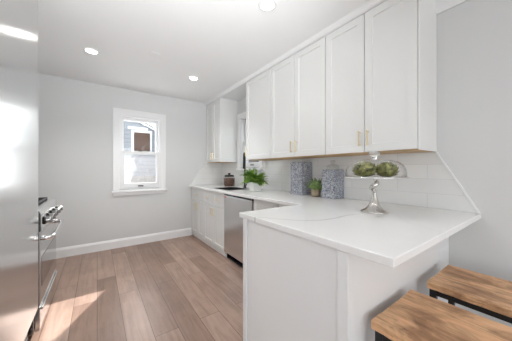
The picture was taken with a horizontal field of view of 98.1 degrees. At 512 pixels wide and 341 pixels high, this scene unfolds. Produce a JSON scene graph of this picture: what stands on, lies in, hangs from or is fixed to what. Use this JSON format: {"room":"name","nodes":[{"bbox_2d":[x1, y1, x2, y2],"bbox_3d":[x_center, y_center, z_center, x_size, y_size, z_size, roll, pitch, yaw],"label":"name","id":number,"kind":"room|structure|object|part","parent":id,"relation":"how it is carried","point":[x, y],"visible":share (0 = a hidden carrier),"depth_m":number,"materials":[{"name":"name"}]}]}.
{"room":"kitchen","nodes":[
{"label":"kitchen","id":0,"kind":"room"},
{"bbox_2d":[38,73,205,247],"bbox_3d":[-3.180,-0.008,2.748,6.324,2.512,0.150,0,0,-36],"label":"wall","id":1,"kind":"structure","parent":0,"point":[75,117],"depth_m":3.29,"materials":[{"name":"white paint"}]},
{"bbox_2d":[56,228,190,258],"bbox_3d":[-2.165,1.131,3.372,2.408,0.135,0.016,0,0,-36],"label":"baseboard","id":2,"kind":"structure","parent":1,"relation":"attached to","point":[62,252],"depth_m":3.40,"materials":[{"name":"white paint"}]},
{"bbox_2d":[111,107,166,195],"bbox_3d":[-1.892,-0.272,3.635,0.800,1.340,0.204,0,0,-36],"label":"window","id":3,"kind":"structure","parent":1,"relation":"in","point":[120,115],"depth_m":3.57,"materials":[{"name":"white paint"}]},
{"bbox_3d":[-1.855,0.337,3.582,0.800,0.028,0.075,0,0,-36],"label":"sill","id":4,"kind":"part","parent":3,"relation":"part of","materials":[{"name":"white paint"}]},
{"bbox_3d":[-1.919,-0.546,3.671,0.556,0.586,0.035,0,0,-36],"label":"sash","id":5,"kind":"part","parent":3,"relation":"part of","materials":[{"name":"white paint"}]},
{"bbox_3d":[-1.893,-0.001,3.635,0.556,0.605,0.035,0,0,-36],"label":"sash","id":6,"kind":"part","parent":3,"relation":"part of","materials":[{"name":"white paint"}]},
{"bbox_2d":[190,162,220,184],"bbox_3d":[-0.952,0.062,4.243,0.642,0.443,0.008,0,0,-36],"label":"tile backsplash","id":7,"kind":"structure","parent":1,"relation":"attached to","point":[210,173],"depth_m":4.27,"materials":[{"name":"white tile"}]},
{"bbox_2d":[27,235,242,340],"bbox_3d":[-0.225,1.223,-1.384,6.024,0.050,10.010,0,0,-36],"label":"floor","id":8,"kind":"structure","parent":0,"point":[180,288],"depth_m":2.12,"materials":[{"name":"brown wood"}]},
{"bbox_2d":[0,0,37,340],"bbox_3d":[-1.422,-0.002,0.897,0.730,2.400,1.063,0,0,-36],"label":"refrigerator","id":9,"kind":"object","parent":8,"relation":"on","point":[18,18],"visible":1,"depth_m":1.13,"materials":[{"name":"silver metal"}]},
{"bbox_2d":[27,197,63,335],"bbox_3d":[-1.976,0.729,1.685,0.746,0.938,0.760,0,0,-36],"label":"gas range","id":10,"kind":"object","parent":8,"relation":"on","point":[48,209],"visible":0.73,"depth_m":1.71,"materials":[{"name":"silver metal"}]},
{"bbox_2d":[38,199,50,207],"bbox_3d":[-2.017,0.289,1.656,0.645,0.018,0.760,0,0,-36],"label":"cooktop","id":11,"kind":"object","parent":10,"relation":"in","point":[41,202],"depth_m":1.88,"materials":[{"name":"black metal"}]},
{"bbox_3d":[-1.743,1.045,1.852,0.027,0.166,0.752,0,0,-36],"label":"drawer","id":12,"kind":"part","parent":10,"relation":"part of","materials":[{"name":"silver metal"}]},
{"bbox_3d":[-1.742,0.695,1.852,0.029,0.517,0.752,0,0,-36],"label":"oven door","id":13,"kind":"part","parent":10,"relation":"part of","materials":[{"name":"silver metal"}]},
{"bbox_3d":[-1.738,0.355,1.855,0.040,0.150,0.760,0,0,-36],"label":"control panel","id":14,"kind":"part","parent":10,"relation":"part of","materials":[{"name":"silver metal"}]},
{"bbox_3d":[-1.730,0.733,1.861,0.003,0.210,0.640,0,0,-36],"label":"oven glass","id":15,"kind":"part","parent":10,"relation":"part of","materials":[{"name":"grey glass"}]},
{"bbox_3d":[-1.704,0.493,1.879,0.077,0.031,0.690,0,0,-36],"label":"handle","id":16,"kind":"part","parent":10,"relation":"part of","materials":[{"name":"silver metal"}]},
{"bbox_2d":[192,188,204,242],"bbox_3d":[-0.783,0.757,4.018,0.643,0.881,0.568,0,0,-36],"label":"base cabinet","id":17,"kind":"object","parent":8,"relation":"on","point":[197,194],"visible":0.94,"depth_m":3.80,"materials":[{"name":"white paint"}]},
{"bbox_3d":[-1.090,0.838,3.968,0.020,0.589,0.289,0,0,-36],"label":"door","id":18,"kind":"part","parent":17,"relation":"part of","materials":[{"name":"white paint"}]},
{"bbox_3d":[-1.010,0.432,3.856,0.020,0.208,0.564,0,0,-36],"label":"drawer","id":19,"kind":"part","parent":17,"relation":"part of","materials":[{"name":"white paint"}]},
{"bbox_3d":[-0.925,0.838,3.736,0.020,0.589,0.271,0,0,-36],"label":"door","id":20,"kind":"part","parent":17,"relation":"part of","materials":[{"name":"white paint"}]},
{"bbox_2d":[204,190,226,256],"bbox_3d":[-0.404,0.757,3.487,0.643,0.881,0.733,0,0,-36],"label":"base cabinet","id":21,"kind":"object","parent":8,"relation":"on","point":[213,201],"visible":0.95,"depth_m":3.28,"materials":[{"name":"white paint"}]},
{"bbox_3d":[-0.737,0.432,3.473,0.020,0.208,0.364,0,0,-36],"label":"drawer","id":22,"kind":"part","parent":21,"relation":"part of","materials":[{"name":"white paint"}]},
{"bbox_3d":[-0.737,0.838,3.473,0.020,0.589,0.364,0,0,-36],"label":"door","id":23,"kind":"part","parent":21,"relation":"part of","materials":[{"name":"white paint"}]},
{"bbox_3d":[-0.524,0.432,3.175,0.020,0.208,0.361,0,0,-36],"label":"drawer","id":24,"kind":"part","parent":21,"relation":"part of","materials":[{"name":"white paint"}]},
{"bbox_3d":[-0.524,0.838,3.175,0.020,0.589,0.361,0,0,-36],"label":"door","id":25,"kind":"part","parent":21,"relation":"part of","materials":[{"name":"white paint"}]},
{"bbox_2d":[224,194,253,267],"bbox_3d":[0.011,0.759,2.913,0.621,0.878,0.665,0,0,-36],"label":"dishwasher","id":26,"kind":"object","parent":8,"relation":"on","point":[233,205],"visible":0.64,"depth_m":2.77,"materials":[{"name":"silver metal"}]},
{"bbox_2d":[254,199,286,210],"bbox_3d":[0.426,0.757,2.327,0.643,0.881,0.750,0,0,-36],"label":"base cabinet","id":27,"kind":"object","parent":8,"relation":"on","point":[258,204],"visible":0.03,"depth_m":2.31,"materials":[{"name":"white paint"}]},
{"bbox_2d":[243,218,448,340],"bbox_3d":[0.640,0.757,1.506,1.251,0.881,0.745,0,0,-36],"label":"base cabinet","id":28,"kind":"object","parent":8,"relation":"on","point":[295,288],"visible":0.61,"depth_m":1.07,"materials":[{"name":"white paint"}]},
{"bbox_3d":[0.142,0.757,1.145,0.008,0.881,0.633,0,0,-36],"label":"panel","id":29,"kind":"part","parent":28,"relation":"part of","materials":[{"name":"white paint"}]},
{"bbox_2d":[189,184,480,267],"bbox_3d":[-0.124,0.300,2.573,1.254,0.032,3.689,0,0,-36],"label":"countertop","id":30,"kind":"structure","parent":28,"relation":"on","point":[394,238],"depth_m":1.20,"materials":[{"name":"white stone"}]},
{"bbox_2d":[224,173,234,185],"bbox_3d":[-0.458,0.167,3.803,0.192,0.227,0.192,0,0,-36],"label":"jar","id":31,"kind":"object","parent":30,"relation":"on","point":[227,181],"visible":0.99,"depth_m":3.73,"materials":[{"name":"brown glass"}]},
{"bbox_2d":[216,187,245,189],"bbox_3d":[-0.383,0.389,3.347,0.355,0.218,0.477,0,0,-36],"label":"sink","id":32,"kind":"object","parent":30,"relation":"in","point":[222,188],"visible":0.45,"depth_m":3.53,"materials":[{"name":"black metal"}]},
{"bbox_2d":[243,152,246,187],"bbox_3d":[-0.168,0.008,3.412,0.068,0.552,0.186,0,0,-1],"label":"faucet","id":33,"kind":"object","parent":30,"relation":"on","point":[244,156],"visible":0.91,"depth_m":3.42,"materials":[{"name":"black"}]},
{"bbox_3d":[-0.178,-0.012,3.407,0.024,0.512,0.164,0,0,3],"label":"spout","id":34,"kind":"part","parent":33,"relation":"part of","materials":[{"name":"black"}]},
{"bbox_2d":[239,168,268,190],"bbox_3d":[-0.024,0.116,2.947,0.456,0.335,0.417,0,0,23],"label":"potted fern","id":35,"kind":"object","parent":30,"relation":"on","point":[255,181],"visible":1,"depth_m":2.91,"materials":[{"name":"green plant"}]},
{"bbox_2d":[249,182,260,190],"bbox_3d":[-0.009,0.225,2.969,0.120,0.118,0.120,0,0,-36],"label":"pot","id":36,"kind":"object","parent":35,"relation":"on","point":[253,187],"depth_m":2.92,"materials":[{"name":"white ceramic"}]},
{"bbox_2d":[290,162,311,194],"bbox_3d":[0.523,0.097,2.569,0.176,0.374,0.176,0,0,-36],"label":"patterned canister","id":37,"kind":"object","parent":30,"relation":"on","point":[300,172],"visible":0.94,"depth_m":2.50,"materials":[{"name":"grey ceramic"}]},
{"bbox_2d":[305,177,321,196],"bbox_3d":[0.641,0.182,2.369,0.214,0.202,0.201,0,0,-36],"label":"potted succulent","id":38,"kind":"object","parent":30,"relation":"on","point":[315,186],"visible":0.95,"depth_m":2.33,"materials":[{"name":"green plant"}]},
{"bbox_2d":[311,189,319,196],"bbox_3d":[0.637,0.242,2.367,0.098,0.082,0.098,0,0,-36],"label":"pot","id":39,"kind":"object","parent":38,"relation":"on","point":[315,193],"depth_m":2.33,"materials":[{"name":"beige ceramic"}]},
{"bbox_2d":[322,164,343,198],"bbox_3d":[0.772,0.093,2.234,0.152,0.382,0.152,0,0,-36],"label":"patterned canister","id":40,"kind":"object","parent":30,"relation":"on","point":[332,180],"visible":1,"depth_m":2.18,"materials":[{"name":"grey ceramic"}]},
{"bbox_2d":[343,176,410,213],"bbox_3d":[0.797,0.165,1.493,0.400,0.238,0.400,0,0,-36],"label":"cake stand","id":41,"kind":"object","parent":30,"relation":"on","point":[374,207],"visible":0.97,"depth_m":1.46,"materials":[{"name":"grey metal"}]},
{"bbox_2d":[352,161,377,176],"bbox_3d":[0.731,-0.008,1.495,0.156,0.110,0.156,0,0,-36],"label":"artichoke","id":42,"kind":"object","parent":41,"relation":"on","point":[364,168],"visible":0.99,"depth_m":1.45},
{"bbox_3d":[0.793,0.106,1.488,0.056,0.101,0.060,0,0,-36],"label":"stem","id":43,"kind":"part","parent":41,"relation":"part of","materials":[{"name":"grey metal"}]},
{"bbox_2d":[345,151,406,177],"bbox_3d":[0.797,-0.041,1.493,0.366,0.174,0.366,0,0,-36],"label":"glass dome","id":44,"kind":"object","parent":41,"relation":"on","point":[374,154],"visible":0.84,"depth_m":1.47,"materials":[{"name":"clear glass"}]},
{"bbox_3d":[0.797,-0.099,1.493,0.072,0.057,0.072,0,0,-36],"label":"knob","id":45,"kind":"part","parent":44,"relation":"part of","materials":[{"name":"clear glass"}]},
{"bbox_3d":[0.797,0.054,1.493,0.400,0.018,0.400,0,0,-36],"label":"plate","id":46,"kind":"part","parent":41,"relation":"part of","materials":[{"name":"silver metal"}]},
{"bbox_2d":[376,161,399,176],"bbox_3d":[0.877,-0.004,1.490,0.145,0.103,0.144,0,0,-36],"label":"artichoke","id":47,"kind":"object","parent":41,"relation":"on","point":[385,169],"visible":0.98,"depth_m":1.45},
{"bbox_3d":[0.354,0.757,0.874,0.052,0.881,0.050,0,0,-36],"label":"corner post","id":48,"kind":"part","parent":28,"relation":"part of","materials":[{"name":"white paint"}]},
{"bbox_3d":[0.873,0.757,1.226,1.197,0.881,0.010,0,0,-36],"label":"panel","id":49,"kind":"part","parent":28,"relation":"part of","materials":[{"name":"white paint"}]},
{"bbox_2d":[371,289,511,340],"bbox_3d":[0.765,0.892,0.760,0.390,0.611,0.549,0,0,-36],"label":"counter stool","id":50,"kind":"object","parent":8,"relation":"on","point":[416,316],"visible":1,"depth_m":0.85,"materials":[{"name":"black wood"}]},
{"bbox_3d":[0.483,0.910,0.865,0.028,0.576,0.028,0,0,-36],"label":"leg","id":51,"kind":"part","parent":50,"relation":"part of","materials":[{"name":"black metal"}]},
{"bbox_3d":[0.766,0.636,0.760,0.366,0.028,0.526,0,0,-36],"label":"seat frame","id":52,"kind":"part","parent":50,"relation":"part of","materials":[{"name":"black metal"}]},
{"bbox_2d":[427,265,511,323],"bbox_3d":[1.200,0.892,1.061,0.367,0.611,0.532,0,0,-36],"label":"counter stool","id":53,"kind":"object","parent":8,"relation":"on","point":[486,294],"visible":0.93,"depth_m":1.10,"materials":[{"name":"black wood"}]},
{"bbox_3d":[0.932,0.910,1.166,0.028,0.576,0.028,0,0,-36],"label":"leg","id":54,"kind":"part","parent":53,"relation":"part of","materials":[{"name":"black metal"}]},
{"bbox_3d":[1.200,0.636,1.061,0.343,0.028,0.510,0,0,-36],"label":"seat frame","id":55,"kind":"part","parent":53,"relation":"part of","materials":[{"name":"black"}]},
{"bbox_2d":[38,0,369,102],"bbox_3d":[-0.225,-1.294,-1.384,6.324,0.060,10.310,0,0,-36],"label":"ceiling","id":56,"kind":"structure","parent":0,"point":[221,43],"depth_m":2.11,"materials":[{"name":"white paint"}]},
{"bbox_2d":[83,47,99,54],"bbox_3d":[-1.751,-1.260,2.362,0.144,0.009,0.144,0,0,-36],"label":"recessed light","id":57,"kind":"object","parent":56,"relation":"in","point":[92,51],"visible":1,"depth_m":2.36,"materials":[{"name":"white paint"}]},
{"bbox_2d":[86,49,96,53],"bbox_3d":[-1.751,-1.262,2.362,0.098,0.003,0.098,0,0,-36],"label":"diffuser","id":58,"kind":"object","parent":57,"relation":"attached to","point":[91,51],"depth_m":2.37,"materials":[{"name":"white plastic"}]},
{"bbox_2d":[188,76,198,80],"bbox_3d":[-0.861,-1.260,3.060,0.144,0.009,0.144,0,0,-36],"label":"recessed light","id":59,"kind":"object","parent":56,"relation":"in","point":[194,78],"visible":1,"depth_m":3.06,"materials":[{"name":"white paint"}]},
{"bbox_2d":[258,0,276,11],"bbox_3d":[0.089,-1.260,1.698,0.144,0.009,0.144,0,0,-36],"label":"recessed light","id":60,"kind":"object","parent":56,"relation":"in","point":[264,5],"visible":1,"depth_m":1.70,"materials":[{"name":"white paint"}]},
{"bbox_2d":[261,0,273,9],"bbox_3d":[0.089,-1.262,1.698,0.098,0.003,0.098,0,0,-36],"label":"diffuser","id":61,"kind":"object","parent":60,"relation":"attached to","point":[265,4],"depth_m":1.70,"materials":[{"name":"white plastic"}]},
{"bbox_2d":[237,0,511,326],"bbox_3d":[2.330,-0.008,0.351,0.150,2.512,10.160,0,0,-36],"label":"wall","id":62,"kind":"structure","parent":0,"point":[474,37],"depth_m":1.44,"materials":[{"name":"white paint"}]},
{"bbox_2d":[206,97,236,162],"bbox_3d":[-0.655,-0.677,4.081,0.364,1.088,0.610,0,0,-36],"label":"upper cabinet","id":63,"kind":"object","parent":62,"relation":"attached to","point":[221,114],"visible":0.96,"depth_m":3.88,"materials":[{"name":"white paint"}]},
{"bbox_3d":[-0.859,-0.678,4.125,0.020,1.079,0.295,0,0,-36],"label":"door","id":64,"kind":"part","parent":63,"relation":"part of","materials":[{"name":"white paint"}]},
{"bbox_3d":[-0.684,-0.678,3.881,0.020,1.079,0.294,0,0,-36],"label":"door","id":65,"kind":"part","parent":63,"relation":"part of","materials":[{"name":"white paint"}]},
{"bbox_3d":[-0.468,-0.678,3.846,0.332,1.086,0.009,0,0,-36],"label":"panel","id":66,"kind":"part","parent":63,"relation":"part of","materials":[{"name":"white paint"}]},
{"bbox_2d":[236,112,262,169],"bbox_3d":[-0.062,-0.479,3.651,0.199,0.975,0.728,0,0,-36],"label":"window","id":67,"kind":"structure","parent":62,"relation":"in","point":[241,118],"depth_m":3.84,"materials":[{"name":"white paint"}]},
{"bbox_3d":[-0.115,-0.007,3.615,0.070,0.030,0.725,0,0,-36],"label":"sill","id":68,"kind":"part","parent":67,"relation":"part of","materials":[{"name":"white paint"}]},
{"bbox_3d":[-0.067,-0.263,3.650,0.030,0.450,0.515,0,0,-36],"label":"sash","id":69,"kind":"part","parent":67,"relation":"part of","materials":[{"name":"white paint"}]},
{"bbox_2d":[245,69,287,160],"bbox_3d":[0.136,-0.677,2.975,0.364,1.088,0.539,0,0,-36],"label":"upper cabinet","id":70,"kind":"object","parent":62,"relation":"attached to","point":[258,89],"visible":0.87,"depth_m":2.88,"materials":[{"name":"white paint"}]},
{"bbox_3d":[0.022,-0.678,2.893,0.020,1.079,0.533,0,0,-36],"label":"door","id":71,"kind":"part","parent":70,"relation":"part of","materials":[{"name":"white paint"}]},
{"bbox_2d":[204,0,385,105],"bbox_3d":[0.167,-1.243,2.929,0.369,0.042,3.450,0,0,-36],"label":"trim","id":72,"kind":"structure","parent":62,"relation":"attached to","point":[236,92],"depth_m":2.31,"materials":[{"name":"white paint"}]},
{"bbox_2d":[271,37,343,158],"bbox_3d":[0.524,-0.677,2.433,0.364,1.088,0.790,0,0,-36],"label":"upper cabinet","id":73,"kind":"object","parent":62,"relation":"attached to","point":[298,82],"visible":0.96,"depth_m":2.29,"materials":[{"name":"white paint"}]},
{"bbox_3d":[0.296,-0.678,2.510,0.020,1.079,0.393,0,0,-36],"label":"door","id":74,"kind":"part","parent":73,"relation":"part of","materials":[{"name":"white paint"}]},
{"bbox_3d":[0.526,-0.678,2.189,0.020,1.079,0.385,0,0,-36],"label":"door","id":75,"kind":"part","parent":73,"relation":"part of","materials":[{"name":"white paint"}]},
{"bbox_2d":[221,151,480,213],"bbox_3d":[0.381,0.062,2.934,0.014,0.443,3.688,0,0,-36],"label":"tile backsplash","id":76,"kind":"structure","parent":62,"relation":"attached to","point":[431,184],"depth_m":1.83,"materials":[{"name":"white tile"}]},
{"bbox_3d":[1.384,0.073,1.531,0.014,0.420,0.239,0,0,-36],"label":"edge trim","id":77,"kind":"part","parent":76,"relation":"part of","materials":[{"name":"white tile"}]},
{"bbox_2d":[326,0,436,155],"bbox_3d":[0.966,-0.676,1.815,0.364,1.090,0.725,0,0,-36],"label":"upper cabinet","id":78,"kind":"object","parent":62,"relation":"attached to","point":[381,65],"visible":1,"depth_m":1.62,"materials":[{"name":"white paint"}]},
{"bbox_3d":[0.746,-0.678,1.881,0.020,1.079,0.356,0,0,-36],"label":"door","id":79,"kind":"part","parent":78,"relation":"part of","materials":[{"name":"white paint"}]},
{"bbox_3d":[0.811,-0.244,1.747,0.034,0.120,0.010,0,0,-36],"label":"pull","id":80,"kind":"part","parent":78,"relation":"part of","materials":[{"name":"gold metal"}]},
{"bbox_3d":[0.850,-0.244,1.692,0.034,0.120,0.010,0,0,-36],"label":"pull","id":81,"kind":"part","parent":78,"relation":"part of","materials":[{"name":"gold metal"}]},
{"bbox_3d":[0.955,-0.678,1.590,0.020,1.079,0.350,0,0,-36],"label":"door","id":82,"kind":"part","parent":78,"relation":"part of","materials":[{"name":"white paint"}]},
{"bbox_3d":[1.187,-0.676,1.532,0.332,1.090,0.008,0,0,-36],"label":"panel","id":83,"kind":"part","parent":78,"relation":"part of","materials":[{"name":"white paint"}]},
{"bbox_2d":[435,0,468,14],"bbox_3d":[3.209,-1.199,-1.050,0.050,0.130,6.558,0,0,-36],"label":"trim","id":84,"kind":"structure","parent":62,"relation":"attached to","point":[441,5],"depth_m":1.57,"materials":[{"name":"white paint"}]},
{"label":"outside","id":85,"kind":"structure","parent":0,"visible":0},
{"bbox_3d":[-7.145,1.648,13.430,24.000,0.100,21.840,0,0,-36],"label":"ground","id":86,"kind":"structure","parent":85,"visible":0},
{"bbox_2d":[124,121,155,182],"bbox_3d":[-6.889,-0.687,8.086,9.000,4.570,5.370,0,0,-36],"label":"house","id":87,"kind":"structure","parent":86,"relation":"on","point":[138,136],"depth_m":7.11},
{"bbox_2d":[134,132,149,150],"bbox_3d":[-3.652,-0.892,7.119,0.460,0.580,0.030,0,0,-36],"label":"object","id":88,"kind":"structure","parent":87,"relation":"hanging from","point":[141,139],"depth_m":7.11,"materials":[{"name":"brown"}]},
{"bbox_2d":[124,176,155,182],"bbox_3d":[-3.011,0.878,5.998,4.480,1.440,0.060,0,0,-36],"label":"fence","id":89,"kind":"object","parent":86,"relation":"on","point":[127,179],"visible":0.07,"depth_m":5.90,"materials":[{"name":"white"}]}
]}

